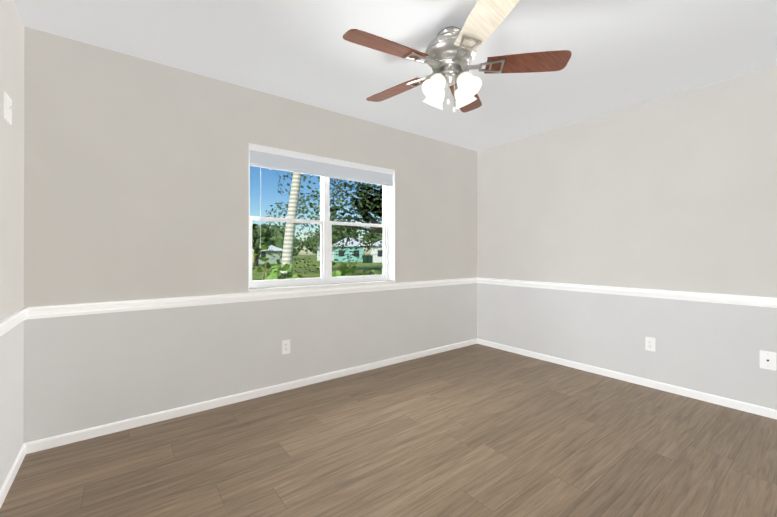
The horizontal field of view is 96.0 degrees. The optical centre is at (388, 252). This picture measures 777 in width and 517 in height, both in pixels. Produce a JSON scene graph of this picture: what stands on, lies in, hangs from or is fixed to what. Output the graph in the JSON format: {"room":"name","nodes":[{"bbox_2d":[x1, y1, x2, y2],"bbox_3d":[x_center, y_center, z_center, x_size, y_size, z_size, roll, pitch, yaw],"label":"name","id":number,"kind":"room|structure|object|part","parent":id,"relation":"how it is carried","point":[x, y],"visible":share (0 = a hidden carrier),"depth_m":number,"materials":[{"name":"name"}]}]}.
{"room":"empty bedroom","nodes":[
{"label":"empty bedroom","id":0,"kind":"room"},
{"bbox_2d":[0,0,23,487],"bbox_3d":[-1.143,-0.074,0.610,0.200,2.440,3.740,0,0,-37],"label":"wall","id":1,"kind":"structure","parent":0,"point":[11,224],"depth_m":1.77,"materials":[{"name":"grey paint"}]},
{"bbox_2d":[4,92,12,124],"bbox_3d":[-1.840,-0.696,1.703,0.021,0.125,0.120,0,0,-37],"label":"light switch","id":2,"kind":"object","parent":1,"relation":"attached to","point":[8,107],"visible":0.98,"depth_m":1.69,"materials":[{"name":"white plastic"}]},
{"bbox_2d":[0,442,31,507],"bbox_3d":[-1.047,1.115,0.656,0.012,0.062,3.300,0,0,-37],"label":"baseboard","id":3,"kind":"structure","parent":1,"relation":"attached to","point":[26,448],"depth_m":1.78,"materials":[{"name":"white wood"}]},
{"bbox_2d":[0,307,31,336],"bbox_3d":[-1.043,0.345,0.660,0.022,0.070,3.300,0,0,-37],"label":"trim","id":4,"kind":"structure","parent":1,"relation":"attached to","point":[10,322],"depth_m":1.76,"materials":[{"name":"white wood"}]},
{"bbox_2d":[23,26,476,442],"bbox_3d":[-0.538,-0.067,3.303,4.035,2.440,0.200,0,0,-37],"label":"wall","id":5,"kind":"structure","parent":0,"point":[136,178],"depth_m":2.46,"materials":[{"name":"grey paint"}]},
{"bbox_2d":[31,339,475,452],"bbox_3d":[-0.474,1.122,3.215,4.035,0.062,0.012,0,0,-37],"label":"baseboard","id":6,"kind":"structure","parent":5,"relation":"attached to","point":[64,439],"depth_m":2.58,"materials":[{"name":"white wood"}]},
{"bbox_2d":[32,277,475,318],"bbox_3d":[-0.471,0.352,3.213,4.035,0.070,0.022,0,0,-37],"label":"trim","id":7,"kind":"structure","parent":5,"relation":"attached to","point":[50,311],"depth_m":2.57,"materials":[{"name":"white wood"}]},
{"bbox_2d":[282,339,289,353],"bbox_3d":[-0.854,0.792,2.926,0.070,0.115,0.009,0,0,-37],"label":"outlet","id":8,"kind":"object","parent":5,"relation":"attached to","point":[285,346],"visible":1,"depth_m":2.92,"materials":[{"name":"white plastic"}]},
{"bbox_2d":[248,143,394,288],"bbox_3d":[-0.567,-0.282,3.263,1.470,1.150,0.169,0,0,-37],"label":"window","id":9,"kind":"structure","parent":5,"relation":"in","point":[387,225],"depth_m":3.28,"materials":[{"name":"white plastic"}]},
{"bbox_3d":[-1.029,-0.427,2.813,0.014,0.790,0.014,0,0,-37],"label":"blind cord","id":10,"kind":"part","parent":9,"relation":"part of","materials":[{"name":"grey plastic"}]},
{"bbox_3d":[-0.596,-0.288,3.301,1.378,1.046,0.033,0,0,-37],"label":"glass","id":11,"kind":"part","parent":9,"relation":"part of","materials":[{"name":"clear glass"}]},
{"bbox_2d":[249,144,393,186],"bbox_3d":[-0.533,-0.765,3.220,1.454,0.172,0.044,0,0,-37],"label":"window blind","id":12,"kind":"object","parent":9,"relation":"attached to","point":[281,160],"visible":0.94,"depth_m":3.12,"materials":[{"name":"grey plastic"}]},
{"bbox_2d":[248,280,395,292],"bbox_3d":[-0.540,0.305,3.226,1.478,0.024,0.122,0,0,-37],"label":"window sill","id":13,"kind":"structure","parent":5,"relation":"attached to","point":[280,288],"depth_m":3.10,"materials":[{"name":"white stone"}]},
{"bbox_2d":[0,344,776,516],"bbox_3d":[0.538,1.210,1.894,4.435,0.120,3.740,0,0,-37],"label":"floor","id":14,"kind":"structure","parent":0,"point":[476,430],"depth_m":1.98,"materials":[{"name":"wood"}]},
{"bbox_2d":[14,0,776,150],"bbox_3d":[0.538,-1.350,1.901,4.435,0.120,3.740,0,0,-37],"label":"ceiling","id":15,"kind":"structure","parent":0,"point":[626,54],"depth_m":2.21,"materials":[{"name":"white paint"}]},
{"bbox_2d":[343,0,571,112],"bbox_3d":[0.331,-1.044,2.072,1.270,0.492,1.276,0,0,-37],"label":"fan","id":16,"kind":"object","parent":15,"relation":"hanging from","point":[448,55],"visible":1,"depth_m":1.98,"materials":[{"name":"brown wood"}]},
{"bbox_3d":[-0.014,-1.091,1.862,0.468,0.038,0.195,0,0,-37],"label":"blade","id":17,"kind":"part","parent":16,"relation":"part of","materials":[{"name":"brown wood"}]},
{"bbox_3d":[0.045,-1.090,2.361,0.207,0.038,0.469,0,0,-37],"label":"blade","id":18,"kind":"part","parent":16,"relation":"part of","materials":[{"name":"brown wood"}]},
{"bbox_3d":[0.358,-0.944,1.998,0.032,0.231,0.031,0,0,-37],"label":"pull chain","id":19,"kind":"part","parent":16,"relation":"part of","materials":[{"name":"silver metal"}]},
{"bbox_3d":[0.545,-1.090,2.463,0.455,0.038,0.321,0,0,-37],"label":"blade","id":20,"kind":"part","parent":16,"relation":"part of","materials":[{"name":"brown wood"}]},
{"bbox_3d":[0.450,-1.092,1.648,0.311,0.038,0.458,0,0,-37],"label":"blade","id":21,"kind":"part","parent":16,"relation":"part of","materials":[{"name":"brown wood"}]},
{"bbox_3d":[0.793,-1.091,2.021,0.408,0.038,0.401,0,0,-37],"label":"blade","id":22,"kind":"part","parent":16,"relation":"part of","materials":[{"name":"brown wood"}]},
{"bbox_2d":[477,66,776,409],"bbox_3d":[2.219,-0.067,3.185,0.200,2.440,3.740,0,0,-37],"label":"wall","id":23,"kind":"structure","parent":0,"point":[677,192],"depth_m":3.01,"materials":[{"name":"grey paint"}]},
{"bbox_2d":[476,338,776,418],"bbox_3d":[2.147,1.122,3.101,0.012,0.062,3.300,0,0,-37],"label":"baseboard","id":24,"kind":"structure","parent":23,"relation":"attached to","point":[747,407],"depth_m":2.99,"materials":[{"name":"white wood"}]},
{"bbox_2d":[476,277,776,307],"bbox_3d":[2.144,0.352,3.100,0.022,0.070,3.300,0,0,-37],"label":"trim","id":25,"kind":"structure","parent":23,"relation":"attached to","point":[770,302],"depth_m":2.99,"materials":[{"name":"white wood"}]},
{"bbox_2d":[645,337,654,351],"bbox_3d":[2.235,0.785,2.989,0.009,0.115,0.070,0,0,-37],"label":"outlet","id":26,"kind":"object","parent":23,"relation":"attached to","point":[649,343],"visible":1,"depth_m":2.99,"materials":[{"name":"white plastic"}]},
{"bbox_2d":[760,350,776,370],"bbox_3d":[2.648,0.756,2.444,0.017,0.125,0.080,0,0,-37],"label":"outlet","id":27,"kind":"object","parent":23,"relation":"attached to","point":[768,359],"visible":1,"depth_m":2.44,"materials":[{"name":"white plastic"}]},
{"label":"outside","id":28,"kind":"structure","parent":0,"visible":0},
{"bbox_2d":[252,255,382,280],"bbox_3d":[-70.361,1.990,149.450,370.000,0.300,316.740,0,0,-37],"label":"ground","id":29,"kind":"structure","parent":28,"point":[367,268],"depth_m":35.16,"materials":[{"name":"green plant"}]},
{"bbox_2d":[252,223,273,265],"bbox_3d":[-14.300,-0.688,37.748,4.159,4.667,5.745,0,0,-37],"label":"tree","id":30,"kind":"object","parent":29,"relation":"on","point":[255,245],"depth_m":36.85,"materials":[{"name":"green plant"}]},
{"bbox_2d":[253,245,282,263],"bbox_3d":[-16.765,0.274,49.031,4.100,2.600,3.900,0,0,-19],"label":"shed","id":31,"kind":"object","parent":29,"relation":"on","point":[274,249],"depth_m":47.69,"materials":[{"name":"grey"}]},
{"bbox_2d":[254,225,303,256],"bbox_3d":[-26.459,-2.089,79.276,11.466,8.324,14.589,0,0,-37],"label":"tree","id":32,"kind":"object","parent":29,"relation":"on","point":[277,241],"depth_m":76.40,"materials":[{"name":"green plant"}]},
{"bbox_2d":[252,244,308,279],"bbox_3d":[-1.683,0.676,4.999,1.380,1.582,1.100,0,0,-37],"label":"bush","id":33,"kind":"object","parent":29,"relation":"on","point":[276,272],"depth_m":4.97,"materials":[{"name":"green plant"}]},
{"bbox_2d":[280,172,301,278],"bbox_3d":[-2.762,-3.000,13.381,5.775,9.003,5.160,0,0,-37],"label":"palm tree","id":34,"kind":"object","parent":29,"relation":"on","point":[287,253],"depth_m":12.54,"materials":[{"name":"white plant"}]},
{"bbox_2d":[254,171,382,273],"bbox_3d":[-0.178,-3.545,26.941,19.394,10.775,15.069,0,0,-37],"label":"tree","id":35,"kind":"object","parent":29,"relation":"on","point":[365,201],"depth_m":25.32,"materials":[{"name":"green plant"}]},
{"bbox_2d":[316,247,333,260],"bbox_3d":[-12.332,-0.024,68.732,4.100,3.300,6.900,0,0,-10],"label":"house","id":36,"kind":"structure","parent":29,"relation":"on","point":[318,254],"depth_m":65.57,"materials":[{"name":"white paint"}]},
{"bbox_2d":[304,225,358,253],"bbox_3d":[-14.914,-2.812,85.254,12.764,9.067,12.988,0,0,-37],"label":"tree","id":37,"kind":"object","parent":29,"relation":"on","point":[312,243],"depth_m":81.87,"materials":[{"name":"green plant"}]},
{"bbox_2d":[332,237,364,261],"bbox_3d":[-7.057,-0.493,61.433,5.700,4.200,7.900,0,0,-7],"label":"house","id":38,"kind":"structure","parent":29,"relation":"on","point":[355,243],"depth_m":58.02,"materials":[{"name":"teal paint"}]},
{"bbox_2d":[332,262,377,276],"bbox_3d":[-0.553,0.819,6.270,1.104,1.300,1.364,0,0,-37],"label":"bush","id":39,"kind":"object","parent":29,"relation":"on","point":[344,270],"depth_m":6.11,"materials":[{"name":"green plant"}]},
{"bbox_2d":[332,254,382,262],"bbox_3d":[-2.650,0.925,49.421,11.824,1.300,0.063,0,0,-3],"label":"fence","id":40,"kind":"object","parent":29,"relation":"on","point":[362,254],"depth_m":49.39,"materials":[{"name":"grey"}]},
{"bbox_2d":[362,255,372,262],"bbox_3d":[-3.054,1.020,51.246,1.130,1.120,1.076,0,0,-37],"label":"bins","id":41,"kind":"object","parent":29,"relation":"on","point":[371,258],"depth_m":50.98,"materials":[{"name":"green plastic"}]},
{"bbox_2d":[362,228,382,248],"bbox_3d":[-1.126,-2.287,80.625,11.251,8.125,10.029,0,0,-37],"label":"treeline","id":42,"kind":"object","parent":29,"relation":"on","point":[372,239],"depth_m":76.99,"materials":[{"name":"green plant"}]},
{"bbox_2d":[368,240,382,262],"bbox_3d":[1.266,-0.505,56.837,8.900,4.200,7.900,0,0,0],"label":"house","id":43,"kind":"structure","parent":29,"relation":"on","point":[376,259],"depth_m":53.31,"materials":[{"name":"white paint"}]}
]}

